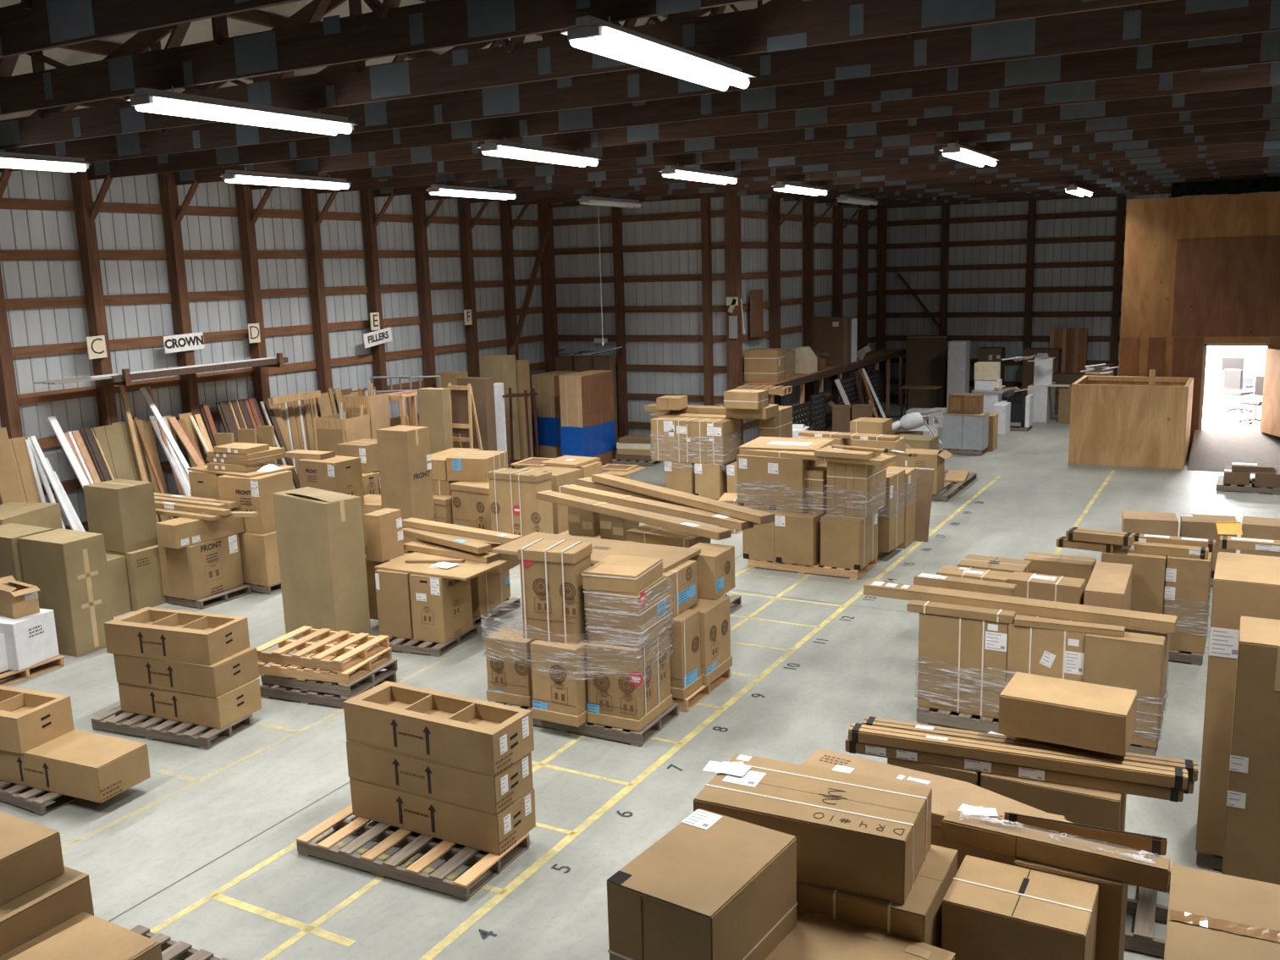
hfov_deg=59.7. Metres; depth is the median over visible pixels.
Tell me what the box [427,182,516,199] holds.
strip light
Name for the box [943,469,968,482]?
cardboard sheet
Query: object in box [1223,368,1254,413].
office chair
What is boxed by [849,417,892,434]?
cardboard box
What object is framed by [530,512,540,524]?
print
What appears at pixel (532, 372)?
cardboard box
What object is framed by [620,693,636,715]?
print
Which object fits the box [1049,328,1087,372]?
panel
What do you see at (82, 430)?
trim strip
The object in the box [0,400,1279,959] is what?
floor
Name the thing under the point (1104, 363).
scrap
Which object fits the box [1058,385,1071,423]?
cardboard box
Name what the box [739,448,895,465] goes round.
carton
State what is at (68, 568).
cardboard box
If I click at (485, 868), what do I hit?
wooden pallet
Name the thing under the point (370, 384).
wood offcut
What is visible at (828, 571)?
wooden pallet
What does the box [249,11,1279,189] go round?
roof truss
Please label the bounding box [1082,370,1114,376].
cardboard box
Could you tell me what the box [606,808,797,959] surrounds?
cardboard box
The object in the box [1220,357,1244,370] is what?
monitor
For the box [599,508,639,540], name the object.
cardboard box
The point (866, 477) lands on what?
cardboard box
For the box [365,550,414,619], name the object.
cardboard box
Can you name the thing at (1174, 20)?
roof truss
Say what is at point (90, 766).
cardboard box
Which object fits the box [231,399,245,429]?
trim strip
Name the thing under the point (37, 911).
cardboard box
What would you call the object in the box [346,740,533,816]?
cardboard box
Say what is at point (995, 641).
print
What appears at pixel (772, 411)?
carton
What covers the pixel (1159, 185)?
roof truss
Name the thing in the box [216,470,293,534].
cardboard box
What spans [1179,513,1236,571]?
cardboard box
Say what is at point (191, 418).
trim strip
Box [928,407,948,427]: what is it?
base cabinet
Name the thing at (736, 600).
wooden pallet
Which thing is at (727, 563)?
print
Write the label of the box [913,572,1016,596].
carton
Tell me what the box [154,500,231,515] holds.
carton
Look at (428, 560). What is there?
carton
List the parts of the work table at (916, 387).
leg, leg, leg, leg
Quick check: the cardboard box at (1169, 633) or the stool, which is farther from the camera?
the stool
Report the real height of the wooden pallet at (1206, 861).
0.120 m
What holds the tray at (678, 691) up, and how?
on the box at (685, 662)
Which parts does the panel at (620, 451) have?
panel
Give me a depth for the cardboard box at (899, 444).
18.06 m
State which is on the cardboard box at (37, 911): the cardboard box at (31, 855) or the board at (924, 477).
the cardboard box at (31, 855)
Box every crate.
[313,413,370,455]
[342,391,390,439]
[531,370,578,457]
[558,369,616,465]
[1068,369,1193,469]
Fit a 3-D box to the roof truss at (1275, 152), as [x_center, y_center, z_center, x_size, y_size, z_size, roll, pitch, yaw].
[7.484,-7.615,19.448,24.340,4.304,0.130,4,12,29]
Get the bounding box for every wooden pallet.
[0,655,64,685]
[0,780,79,816]
[91,705,253,750]
[129,924,229,959]
[166,584,251,609]
[242,582,281,595]
[256,625,389,673]
[258,640,391,685]
[259,670,396,709]
[260,651,397,697]
[296,803,529,901]
[374,624,478,656]
[472,597,520,627]
[495,701,678,747]
[611,458,662,466]
[672,667,730,712]
[722,593,741,612]
[736,384,792,395]
[747,557,877,579]
[915,706,1160,755]
[931,471,976,502]
[942,446,987,456]
[1009,424,1031,431]
[1124,884,1169,957]
[1168,649,1203,665]
[1196,851,1222,870]
[1210,570,1214,585]
[1216,474,1279,495]
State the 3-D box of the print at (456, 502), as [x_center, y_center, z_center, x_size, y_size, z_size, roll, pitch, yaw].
[-2.987,0.362,18.215,0.180,0.180,0.001,6,13,35]
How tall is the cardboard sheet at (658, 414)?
0.025 m
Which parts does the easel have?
leg, rail, leg, rail, rail, leg, leg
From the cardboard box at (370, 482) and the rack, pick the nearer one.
the cardboard box at (370, 482)
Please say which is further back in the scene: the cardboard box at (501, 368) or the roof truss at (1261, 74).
the cardboard box at (501, 368)
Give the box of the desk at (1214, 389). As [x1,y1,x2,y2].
[1203,373,1254,406]
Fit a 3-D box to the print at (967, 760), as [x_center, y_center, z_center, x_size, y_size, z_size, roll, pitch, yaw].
[2.228,1.888,7.372,0.139,0.059,0.001,3,12,24]
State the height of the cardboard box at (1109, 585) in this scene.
0.951 m
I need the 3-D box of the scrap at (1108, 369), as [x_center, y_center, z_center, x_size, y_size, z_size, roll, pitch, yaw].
[10.688,-2.539,25.859,0.530,0.037,0.057,0,11,9]
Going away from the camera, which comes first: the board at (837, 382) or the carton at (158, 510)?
the carton at (158, 510)
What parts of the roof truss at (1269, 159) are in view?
nail plate, nail plate, nail plate, nail plate, nail plate, nail plate, nail plate, nail plate, nail plate, nail plate, nail plate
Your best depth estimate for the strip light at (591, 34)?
7.25 m
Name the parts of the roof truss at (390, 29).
nail plate, nail plate, nail plate, nail plate, nail plate, nail plate, nail plate, nail plate, nail plate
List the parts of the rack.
rail, rail, rail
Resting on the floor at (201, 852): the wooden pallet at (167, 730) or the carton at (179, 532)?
the wooden pallet at (167, 730)
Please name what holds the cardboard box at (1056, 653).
on the wooden pallet at (925, 715)
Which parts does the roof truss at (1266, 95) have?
nail plate, nail plate, nail plate, nail plate, nail plate, nail plate, nail plate, nail plate, nail plate, nail plate, nail plate, nail plate, nail plate, nail plate, nail plate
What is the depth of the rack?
20.61 m
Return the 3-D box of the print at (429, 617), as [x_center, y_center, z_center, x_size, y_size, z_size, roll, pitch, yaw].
[-2.442,1.554,12.813,0.160,0.205,0.001,3,12,24]
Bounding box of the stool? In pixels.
[502,387,539,468]
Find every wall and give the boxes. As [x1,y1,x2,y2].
[0,167,558,531]
[552,191,743,445]
[740,194,889,444]
[884,191,1279,400]
[1118,192,1279,452]
[1205,345,1267,396]
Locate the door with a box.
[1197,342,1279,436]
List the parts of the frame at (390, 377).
rail, rail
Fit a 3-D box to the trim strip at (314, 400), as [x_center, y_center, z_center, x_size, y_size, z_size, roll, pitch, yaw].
[-5.915,-0.493,20.723,0.190,2.107,0.045,4,12,29]
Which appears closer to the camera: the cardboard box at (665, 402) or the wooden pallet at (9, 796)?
the wooden pallet at (9, 796)
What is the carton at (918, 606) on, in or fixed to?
on the cardboard box at (962, 643)
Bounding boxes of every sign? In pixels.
[85,335,107,359]
[162,331,204,353]
[247,323,260,342]
[362,326,392,347]
[369,312,380,330]
[463,308,472,325]
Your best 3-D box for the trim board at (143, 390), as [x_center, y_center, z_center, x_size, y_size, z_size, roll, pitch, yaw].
[-7.001,-0.101,17.363,1.641,2.662,0.093,3,12,23]
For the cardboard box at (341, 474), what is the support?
on the cardboard box at (372, 503)
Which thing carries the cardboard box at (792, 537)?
on the wooden pallet at (828, 571)
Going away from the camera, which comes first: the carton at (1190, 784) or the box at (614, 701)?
the carton at (1190, 784)
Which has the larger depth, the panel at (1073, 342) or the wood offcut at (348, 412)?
the panel at (1073, 342)
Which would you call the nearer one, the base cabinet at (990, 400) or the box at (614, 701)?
the box at (614, 701)
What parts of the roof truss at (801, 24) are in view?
nail plate, nail plate, nail plate, nail plate, nail plate, nail plate, nail plate, nail plate, nail plate, nail plate, nail plate, nail plate, nail plate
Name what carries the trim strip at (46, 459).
on the floor at (201, 852)
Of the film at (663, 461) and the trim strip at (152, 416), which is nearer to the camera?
the trim strip at (152, 416)
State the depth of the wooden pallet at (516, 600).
14.09 m
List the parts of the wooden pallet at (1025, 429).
panel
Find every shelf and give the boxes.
[33,353,288,385]
[743,348,905,410]
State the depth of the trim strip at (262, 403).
19.48 m
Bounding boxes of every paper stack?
[429,562,457,568]
[702,761,751,777]
[792,424,805,429]
[957,803,998,816]
[987,731,1004,735]
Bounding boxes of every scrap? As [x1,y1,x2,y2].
[598,346,622,353]
[921,409,942,415]
[1000,356,1022,360]
[1013,354,1036,360]
[1084,363,1106,367]
[1086,366,1108,369]
[1088,369,1114,371]
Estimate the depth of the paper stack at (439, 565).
13.00 m
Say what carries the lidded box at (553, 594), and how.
on the box at (558, 697)
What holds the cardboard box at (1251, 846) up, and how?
on the floor at (201, 852)
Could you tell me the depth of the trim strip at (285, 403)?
20.07 m
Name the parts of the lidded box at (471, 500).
lid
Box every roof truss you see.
[0,0,303,58]
[0,0,758,115]
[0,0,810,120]
[0,0,1172,149]
[0,0,1279,172]
[87,0,1279,180]
[173,0,1279,185]
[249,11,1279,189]
[314,7,1279,193]
[372,0,1279,197]
[423,0,1279,200]
[468,140,1279,203]
[509,148,1279,205]
[548,156,1279,207]
[758,162,1279,198]
[783,168,1279,201]
[813,172,1279,203]
[825,183,1171,205]
[844,187,1171,208]
[868,190,1171,209]
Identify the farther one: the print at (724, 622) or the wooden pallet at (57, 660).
the wooden pallet at (57, 660)
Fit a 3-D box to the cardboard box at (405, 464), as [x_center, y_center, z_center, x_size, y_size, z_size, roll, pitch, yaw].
[-3.582,0.136,17.143,0.596,1.881,0.529,4,12,30]
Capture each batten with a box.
[119,385,146,481]
[126,418,158,522]
[146,386,183,495]
[861,368,886,418]
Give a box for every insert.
[510,457,553,467]
[601,463,639,471]
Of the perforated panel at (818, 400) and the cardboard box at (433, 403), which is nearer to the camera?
the cardboard box at (433, 403)
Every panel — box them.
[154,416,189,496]
[193,413,213,451]
[617,434,651,443]
[617,448,651,455]
[792,401,810,427]
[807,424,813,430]
[810,391,825,430]
[836,374,860,404]
[864,369,880,417]
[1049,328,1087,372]
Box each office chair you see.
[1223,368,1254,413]
[1238,374,1263,424]
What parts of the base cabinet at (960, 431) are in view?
door, door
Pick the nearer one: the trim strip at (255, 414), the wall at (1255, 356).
the trim strip at (255, 414)
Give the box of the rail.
[270,390,320,404]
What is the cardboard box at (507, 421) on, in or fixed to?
on the floor at (201, 852)
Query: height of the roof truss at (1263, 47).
4.304 m
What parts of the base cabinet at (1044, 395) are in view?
door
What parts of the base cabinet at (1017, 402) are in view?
kick plate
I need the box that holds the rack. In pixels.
[388,387,452,444]
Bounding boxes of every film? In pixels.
[480,601,673,683]
[584,578,673,647]
[650,430,742,462]
[662,461,737,474]
[735,479,887,524]
[877,475,916,517]
[914,661,1169,739]
[958,811,1158,864]
[1162,583,1212,635]
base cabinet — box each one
[792,426,809,437]
[906,408,930,424]
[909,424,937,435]
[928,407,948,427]
[942,411,989,450]
[948,392,983,413]
[972,392,1002,413]
[974,361,1000,380]
[974,379,1002,390]
[992,400,1012,434]
[1007,395,1026,427]
[1027,381,1055,423]
[1033,357,1053,385]
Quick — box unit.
[791,346,817,374]
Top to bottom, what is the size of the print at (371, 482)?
0.256 m
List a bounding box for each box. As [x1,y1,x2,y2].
[0,502,62,529]
[0,523,53,582]
[0,575,40,618]
[0,608,59,671]
[0,632,8,673]
[0,684,74,753]
[0,729,150,803]
[0,811,64,905]
[0,866,93,956]
[0,911,162,959]
[18,528,113,656]
[82,479,157,552]
[103,606,249,665]
[105,544,167,611]
[105,553,131,616]
[113,646,259,697]
[118,678,261,728]
[157,533,243,600]
[188,470,222,499]
[215,432,234,446]
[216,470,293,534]
[237,428,257,443]
[238,529,281,586]
[256,425,276,463]
[272,486,371,645]
[297,455,364,503]
[336,438,379,473]
[343,681,534,776]
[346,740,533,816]
[349,777,535,855]
[361,494,381,546]
[362,472,379,495]
[363,507,403,562]
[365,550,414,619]
[374,470,380,495]
[374,568,413,639]
[376,424,435,543]
[408,573,473,643]
[415,534,519,573]
[417,387,452,454]
[430,447,480,479]
[432,480,460,495]
[433,494,452,524]
[435,370,467,447]
[446,450,507,482]
[449,480,491,530]
[457,376,496,451]
[469,570,510,617]
[479,354,520,468]
[485,628,536,706]
[487,467,553,536]
[505,419,516,468]
[515,359,533,468]
[517,538,592,643]
[520,465,583,534]
[529,370,540,455]
[529,635,590,727]
[555,355,577,371]
[558,529,628,541]
[568,498,610,536]
[573,355,595,372]
[576,461,601,478]
[581,554,662,594]
[583,575,666,612]
[584,592,669,629]
[585,628,672,731]
[586,610,672,648]
[592,355,617,450]
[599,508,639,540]
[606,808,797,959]
[612,474,629,507]
[651,416,671,461]
[656,395,687,410]
[661,416,682,462]
[662,559,697,617]
[664,461,695,494]
[668,608,702,699]
[673,417,696,462]
[685,417,700,463]
[688,595,732,684]
[689,542,735,599]
[691,418,714,463]
[693,753,932,904]
[694,459,736,499]
[703,418,740,464]
[717,492,738,533]
[723,388,768,409]
[726,297,744,338]
[726,461,737,493]
[736,453,824,513]
[742,508,827,566]
[744,347,784,382]
[759,405,792,437]
[764,911,955,959]
[796,881,799,921]
[798,844,957,948]
[800,435,851,463]
[805,463,827,513]
[812,316,847,366]
[813,351,830,370]
[820,510,877,570]
[826,461,835,515]
[827,401,853,432]
[834,462,846,516]
[845,463,854,516]
[847,317,851,364]
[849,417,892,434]
[850,436,905,468]
[851,403,871,420]
[853,453,886,518]
[877,468,904,552]
[883,430,894,435]
[887,466,915,548]
[887,757,982,786]
[894,430,922,435]
[898,434,938,449]
[904,442,953,494]
[917,612,1009,718]
[931,812,1065,871]
[936,565,1013,583]
[941,855,1098,959]
[943,347,948,405]
[956,554,1031,573]
[977,347,1005,400]
[980,772,1125,831]
[987,413,998,451]
[998,672,1137,755]
[1006,613,1086,684]
[1007,571,1086,604]
[1012,735,1129,831]
[1014,857,1128,959]
[1021,347,1062,395]
[1023,551,1096,587]
[1053,372,1085,392]
[1053,392,1059,414]
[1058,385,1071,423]
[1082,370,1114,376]
[1082,631,1165,748]
[1083,561,1132,610]
[1101,551,1167,613]
[1120,510,1178,536]
[1125,627,1169,731]
[1163,551,1212,653]
[1164,633,1169,707]
[1164,864,1279,959]
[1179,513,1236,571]
[1195,551,1279,856]
[1221,615,1279,884]
[1223,465,1250,485]
[1240,516,1279,557]
[1254,468,1279,487]
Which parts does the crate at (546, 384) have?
panel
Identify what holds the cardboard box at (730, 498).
on the floor at (201, 852)
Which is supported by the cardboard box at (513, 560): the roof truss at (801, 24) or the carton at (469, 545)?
the carton at (469, 545)
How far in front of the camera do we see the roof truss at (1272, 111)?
15.43 m
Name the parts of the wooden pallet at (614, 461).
panel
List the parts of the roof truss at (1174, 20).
nail plate, nail plate, nail plate, nail plate, nail plate, nail plate, nail plate, nail plate, nail plate, nail plate, nail plate, nail plate, nail plate, nail plate, nail plate, nail plate, nail plate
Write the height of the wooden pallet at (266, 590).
0.120 m
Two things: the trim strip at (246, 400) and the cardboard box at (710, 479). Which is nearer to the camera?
the trim strip at (246, 400)
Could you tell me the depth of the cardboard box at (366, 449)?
18.75 m
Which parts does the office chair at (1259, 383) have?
armrest, seat, backrest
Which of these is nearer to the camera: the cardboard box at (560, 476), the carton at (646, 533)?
the carton at (646, 533)
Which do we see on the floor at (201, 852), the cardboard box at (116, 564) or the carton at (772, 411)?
the cardboard box at (116, 564)
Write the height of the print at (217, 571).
0.282 m
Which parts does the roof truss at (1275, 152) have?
nail plate, nail plate, nail plate, nail plate, nail plate, nail plate, nail plate, nail plate, nail plate, nail plate, nail plate, nail plate, nail plate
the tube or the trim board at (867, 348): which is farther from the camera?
the trim board at (867, 348)
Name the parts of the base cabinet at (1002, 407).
door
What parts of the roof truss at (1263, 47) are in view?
nail plate, nail plate, nail plate, nail plate, nail plate, nail plate, nail plate, nail plate, nail plate, nail plate, nail plate, nail plate, nail plate, nail plate, nail plate, nail plate, nail plate, nail plate, nail plate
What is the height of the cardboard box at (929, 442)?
0.751 m
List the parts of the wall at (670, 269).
post, post, corner post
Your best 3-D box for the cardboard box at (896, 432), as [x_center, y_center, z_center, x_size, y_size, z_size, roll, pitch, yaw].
[6.037,-0.920,25.891,0.902,0.370,0.704,4,12,26]
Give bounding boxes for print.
[28,624,44,637]
[99,780,121,801]
[136,557,149,567]
[204,559,222,582]
[206,552,218,562]
[211,584,223,595]
[240,497,251,505]
[242,501,254,511]
[345,484,355,495]
[367,481,375,494]
[420,606,433,624]
[452,496,460,507]
[452,598,460,617]
[476,502,484,513]
[476,516,485,529]
[490,656,503,672]
[491,502,500,513]
[491,667,505,686]
[495,752,513,775]
[496,791,513,816]
[499,830,516,855]
[511,523,520,535]
[514,660,529,675]
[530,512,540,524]
[532,578,549,595]
[534,592,551,613]
[549,664,565,682]
[551,681,568,705]
[559,582,575,600]
[562,596,579,617]
[593,673,609,690]
[595,689,612,711]
[617,675,634,693]
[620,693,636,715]
[644,678,652,701]
[645,665,651,683]
[658,648,666,665]
[659,662,667,684]
[678,588,689,603]
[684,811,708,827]
[685,567,692,580]
[691,635,699,651]
[707,427,719,435]
[710,624,717,640]
[711,638,718,659]
[721,619,728,634]
[724,560,730,573]
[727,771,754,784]
[819,755,850,765]
[898,750,915,759]
[966,760,987,771]
[987,633,1004,649]
[1020,767,1042,778]
[1065,653,1081,672]
[1211,630,1237,655]
[1228,792,1241,805]
[1230,756,1243,770]
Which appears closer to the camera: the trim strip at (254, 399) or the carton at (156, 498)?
the carton at (156, 498)
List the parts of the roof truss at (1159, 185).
nail plate, nail plate, nail plate, nail plate, nail plate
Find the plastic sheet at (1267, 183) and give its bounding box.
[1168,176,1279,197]
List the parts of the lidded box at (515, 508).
lid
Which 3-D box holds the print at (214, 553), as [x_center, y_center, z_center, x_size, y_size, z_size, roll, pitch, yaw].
[-5.722,1.035,14.941,0.001,0.096,0.200,4,12,28]
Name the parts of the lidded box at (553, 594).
lid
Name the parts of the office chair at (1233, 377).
backrest, seat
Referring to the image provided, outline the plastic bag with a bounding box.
[256,463,281,471]
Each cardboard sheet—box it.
[187,462,296,477]
[374,551,507,580]
[491,531,700,572]
[604,466,646,476]
[649,412,754,419]
[738,436,833,452]
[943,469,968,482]
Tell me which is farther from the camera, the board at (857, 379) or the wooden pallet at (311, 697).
the board at (857, 379)
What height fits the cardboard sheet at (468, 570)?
0.030 m
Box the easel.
[446,383,483,450]
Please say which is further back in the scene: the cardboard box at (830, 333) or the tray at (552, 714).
the cardboard box at (830, 333)
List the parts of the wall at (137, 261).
post, post, post, post, post, post, post, post, post, corner post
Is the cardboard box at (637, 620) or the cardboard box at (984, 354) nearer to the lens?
the cardboard box at (637, 620)
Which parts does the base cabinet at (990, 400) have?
panel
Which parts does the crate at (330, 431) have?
panel, panel, panel, panel, panel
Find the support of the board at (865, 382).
on the floor at (201, 852)
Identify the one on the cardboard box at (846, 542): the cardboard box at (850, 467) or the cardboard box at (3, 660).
the cardboard box at (850, 467)
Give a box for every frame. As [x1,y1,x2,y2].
[369,375,413,425]
[398,375,441,395]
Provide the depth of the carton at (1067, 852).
6.05 m
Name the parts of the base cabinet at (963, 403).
door, raised panel, door, raised panel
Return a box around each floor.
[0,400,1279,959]
[1202,396,1262,430]
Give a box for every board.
[47,416,89,489]
[64,432,89,483]
[71,430,100,483]
[139,386,191,476]
[167,416,204,466]
[176,419,205,464]
[264,401,300,488]
[750,289,763,337]
[834,379,849,404]
[853,370,865,404]
[856,345,871,358]
[860,371,878,418]
[868,399,877,418]
[904,336,946,408]
[915,468,933,541]
[925,422,942,446]
[932,416,939,448]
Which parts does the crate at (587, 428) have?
panel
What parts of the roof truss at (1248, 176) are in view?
nail plate, nail plate, nail plate, nail plate, nail plate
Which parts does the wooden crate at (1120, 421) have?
rail, panel, rail, rail, corner post, panel, rail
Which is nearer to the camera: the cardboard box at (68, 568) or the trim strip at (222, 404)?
the cardboard box at (68, 568)
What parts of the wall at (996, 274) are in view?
post, post, post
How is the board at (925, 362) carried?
on the floor at (201, 852)
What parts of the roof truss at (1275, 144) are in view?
nail plate, nail plate, nail plate, nail plate, nail plate, nail plate, nail plate, nail plate, nail plate, nail plate, nail plate, nail plate, nail plate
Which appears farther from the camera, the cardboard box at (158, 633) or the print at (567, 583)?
the cardboard box at (158, 633)
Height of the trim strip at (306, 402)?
2.107 m
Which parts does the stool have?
leg, leg, leg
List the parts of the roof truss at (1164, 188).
nail plate, nail plate, nail plate, nail plate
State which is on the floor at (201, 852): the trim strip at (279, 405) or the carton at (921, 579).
the trim strip at (279, 405)
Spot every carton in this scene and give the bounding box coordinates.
[0,427,23,504]
[8,436,41,502]
[91,424,132,479]
[111,419,159,522]
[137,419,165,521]
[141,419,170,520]
[154,492,237,508]
[154,496,226,508]
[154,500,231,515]
[155,507,226,520]
[155,508,244,549]
[161,415,178,446]
[177,412,200,467]
[200,511,257,517]
[206,452,283,465]
[206,462,261,472]
[207,446,284,459]
[213,442,269,454]
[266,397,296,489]
[283,449,335,459]
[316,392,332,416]
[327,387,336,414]
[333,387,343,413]
[341,388,352,397]
[364,386,376,392]
[402,517,523,543]
[402,527,491,554]
[402,540,502,563]
[404,558,464,562]
[535,490,731,540]
[540,455,600,468]
[560,484,753,530]
[576,477,757,524]
[591,473,774,524]
[626,524,710,547]
[644,403,725,414]
[725,403,778,419]
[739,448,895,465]
[798,430,899,441]
[801,748,1174,884]
[814,446,880,460]
[844,735,1183,802]
[848,722,1187,789]
[861,716,1198,781]
[863,579,1177,633]
[887,449,917,457]
[906,599,1016,623]
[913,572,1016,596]
[941,810,1169,892]
[1004,811,1167,855]
[1013,615,1125,637]
[1056,536,1114,552]
[1065,526,1134,546]
[1114,541,1208,559]
[1134,533,1216,552]
[1183,780,1194,794]
[1219,535,1279,553]
[1231,461,1274,472]
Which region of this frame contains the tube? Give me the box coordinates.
[831,444,888,452]
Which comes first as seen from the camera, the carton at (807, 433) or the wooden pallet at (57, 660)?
the wooden pallet at (57, 660)
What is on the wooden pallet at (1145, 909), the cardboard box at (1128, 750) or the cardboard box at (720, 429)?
the cardboard box at (1128, 750)
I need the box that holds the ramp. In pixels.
[1186,430,1279,474]
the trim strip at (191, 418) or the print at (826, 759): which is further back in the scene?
the trim strip at (191, 418)
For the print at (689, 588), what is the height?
0.097 m
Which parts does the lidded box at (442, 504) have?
lid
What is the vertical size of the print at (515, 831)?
0.096 m
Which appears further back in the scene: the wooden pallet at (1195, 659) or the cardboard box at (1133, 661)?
the wooden pallet at (1195, 659)
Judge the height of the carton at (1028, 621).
0.059 m
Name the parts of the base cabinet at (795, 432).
door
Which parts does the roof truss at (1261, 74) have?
nail plate, nail plate, nail plate, nail plate, nail plate, nail plate, nail plate, nail plate, nail plate, nail plate, nail plate, nail plate, nail plate, nail plate, nail plate, nail plate, nail plate, nail plate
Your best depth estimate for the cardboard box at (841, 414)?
26.16 m
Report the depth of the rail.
19.82 m
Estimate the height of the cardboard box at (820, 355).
0.520 m
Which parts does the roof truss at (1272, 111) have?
nail plate, nail plate, nail plate, nail plate, nail plate, nail plate, nail plate, nail plate, nail plate, nail plate, nail plate, nail plate, nail plate, nail plate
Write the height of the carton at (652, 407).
0.110 m
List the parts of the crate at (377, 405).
panel, panel, panel, panel, panel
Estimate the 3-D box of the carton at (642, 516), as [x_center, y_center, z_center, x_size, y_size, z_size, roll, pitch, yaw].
[-0.175,0.383,13.053,0.204,0.088,3.286,-11,14,-40]
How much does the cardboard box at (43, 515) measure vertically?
1.351 m
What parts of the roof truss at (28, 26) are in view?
nail plate, nail plate, nail plate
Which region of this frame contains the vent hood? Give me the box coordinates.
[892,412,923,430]
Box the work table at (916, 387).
[899,385,943,418]
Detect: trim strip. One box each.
[24,439,45,502]
[26,436,65,529]
[29,435,78,530]
[45,457,81,530]
[54,471,85,531]
[67,431,93,484]
[76,428,101,481]
[80,428,104,481]
[83,428,110,481]
[89,428,111,479]
[90,428,114,479]
[132,417,173,519]
[148,415,189,496]
[152,415,191,496]
[154,416,190,493]
[188,415,209,456]
[198,404,215,447]
[202,404,216,444]
[215,402,229,432]
[219,401,237,442]
[224,400,238,442]
[227,400,240,429]
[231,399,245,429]
[236,399,247,429]
[237,398,252,429]
[242,398,258,443]
[244,398,257,434]
[247,397,261,426]
[252,397,278,464]
[259,401,295,489]
[277,402,284,430]
[280,402,292,463]
[284,402,297,474]
[286,401,300,480]
[292,400,303,449]
[292,401,301,459]
[297,400,307,450]
[300,399,309,450]
[303,398,315,450]
[308,398,315,446]
[312,397,317,418]
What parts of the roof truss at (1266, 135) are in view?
nail plate, nail plate, nail plate, nail plate, nail plate, nail plate, nail plate, nail plate, nail plate, nail plate, nail plate, nail plate, nail plate, nail plate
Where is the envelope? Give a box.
[1215,521,1242,535]
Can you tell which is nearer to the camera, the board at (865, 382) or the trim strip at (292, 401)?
the trim strip at (292, 401)
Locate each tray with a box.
[486,689,533,706]
[531,707,587,727]
[586,694,672,731]
[670,675,702,699]
[700,656,732,684]
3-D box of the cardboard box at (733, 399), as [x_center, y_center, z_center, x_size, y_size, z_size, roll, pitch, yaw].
[1.918,-1.464,20.170,0.670,0.303,0.487,4,12,29]
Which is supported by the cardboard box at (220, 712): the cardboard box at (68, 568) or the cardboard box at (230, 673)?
the cardboard box at (230, 673)
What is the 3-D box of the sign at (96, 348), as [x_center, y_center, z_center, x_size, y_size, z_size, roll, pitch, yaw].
[-8.102,-1.980,16.648,0.023,0.330,0.300,4,14,29]
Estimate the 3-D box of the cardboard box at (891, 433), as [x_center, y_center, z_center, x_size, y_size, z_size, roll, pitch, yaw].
[4.676,-0.533,22.611,0.776,0.901,0.739,4,12,29]
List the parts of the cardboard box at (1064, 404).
panel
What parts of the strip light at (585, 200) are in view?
pull cord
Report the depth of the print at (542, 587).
10.30 m
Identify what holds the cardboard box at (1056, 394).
on the floor at (201, 852)
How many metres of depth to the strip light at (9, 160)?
12.78 m
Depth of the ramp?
22.85 m
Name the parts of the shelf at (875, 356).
post, panel, post, post, panel, post, post, post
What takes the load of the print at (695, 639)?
attached to the box at (685, 662)
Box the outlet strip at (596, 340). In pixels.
[594,338,607,342]
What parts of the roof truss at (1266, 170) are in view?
nail plate, nail plate, nail plate, nail plate, nail plate, nail plate, nail plate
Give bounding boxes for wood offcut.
[338,402,342,419]
[346,411,349,419]
[349,408,352,418]
[358,388,361,396]
[359,404,363,415]
[366,380,369,396]
[369,383,373,396]
[858,349,866,359]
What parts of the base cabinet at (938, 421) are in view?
door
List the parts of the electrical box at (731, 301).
plate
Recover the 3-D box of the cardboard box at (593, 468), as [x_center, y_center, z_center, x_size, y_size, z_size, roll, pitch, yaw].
[-1.019,0.215,18.603,0.602,1.001,0.546,5,12,31]
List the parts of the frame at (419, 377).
rail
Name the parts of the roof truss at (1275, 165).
nail plate, nail plate, nail plate, nail plate, nail plate, nail plate, nail plate, nail plate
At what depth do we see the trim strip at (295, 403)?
20.25 m
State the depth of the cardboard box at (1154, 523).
14.75 m
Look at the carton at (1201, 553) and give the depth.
11.78 m
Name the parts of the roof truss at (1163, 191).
nail plate, nail plate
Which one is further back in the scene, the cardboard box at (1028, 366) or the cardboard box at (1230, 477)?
the cardboard box at (1028, 366)
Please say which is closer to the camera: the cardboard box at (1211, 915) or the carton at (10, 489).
the cardboard box at (1211, 915)
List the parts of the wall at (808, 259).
post, post, post, post, post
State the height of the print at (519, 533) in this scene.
0.256 m
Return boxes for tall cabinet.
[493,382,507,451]
[946,340,970,408]
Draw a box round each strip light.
[0,151,90,172]
[126,85,358,135]
[219,167,351,189]
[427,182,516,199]
[476,137,601,166]
[560,15,755,91]
[576,193,641,208]
[658,163,737,184]
[772,179,829,195]
[834,193,877,205]
[938,140,999,167]
[1064,184,1093,197]
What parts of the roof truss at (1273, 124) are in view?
nail plate, nail plate, nail plate, nail plate, nail plate, nail plate, nail plate, nail plate, nail plate, nail plate, nail plate, nail plate, nail plate, nail plate, nail plate, nail plate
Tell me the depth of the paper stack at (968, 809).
6.61 m

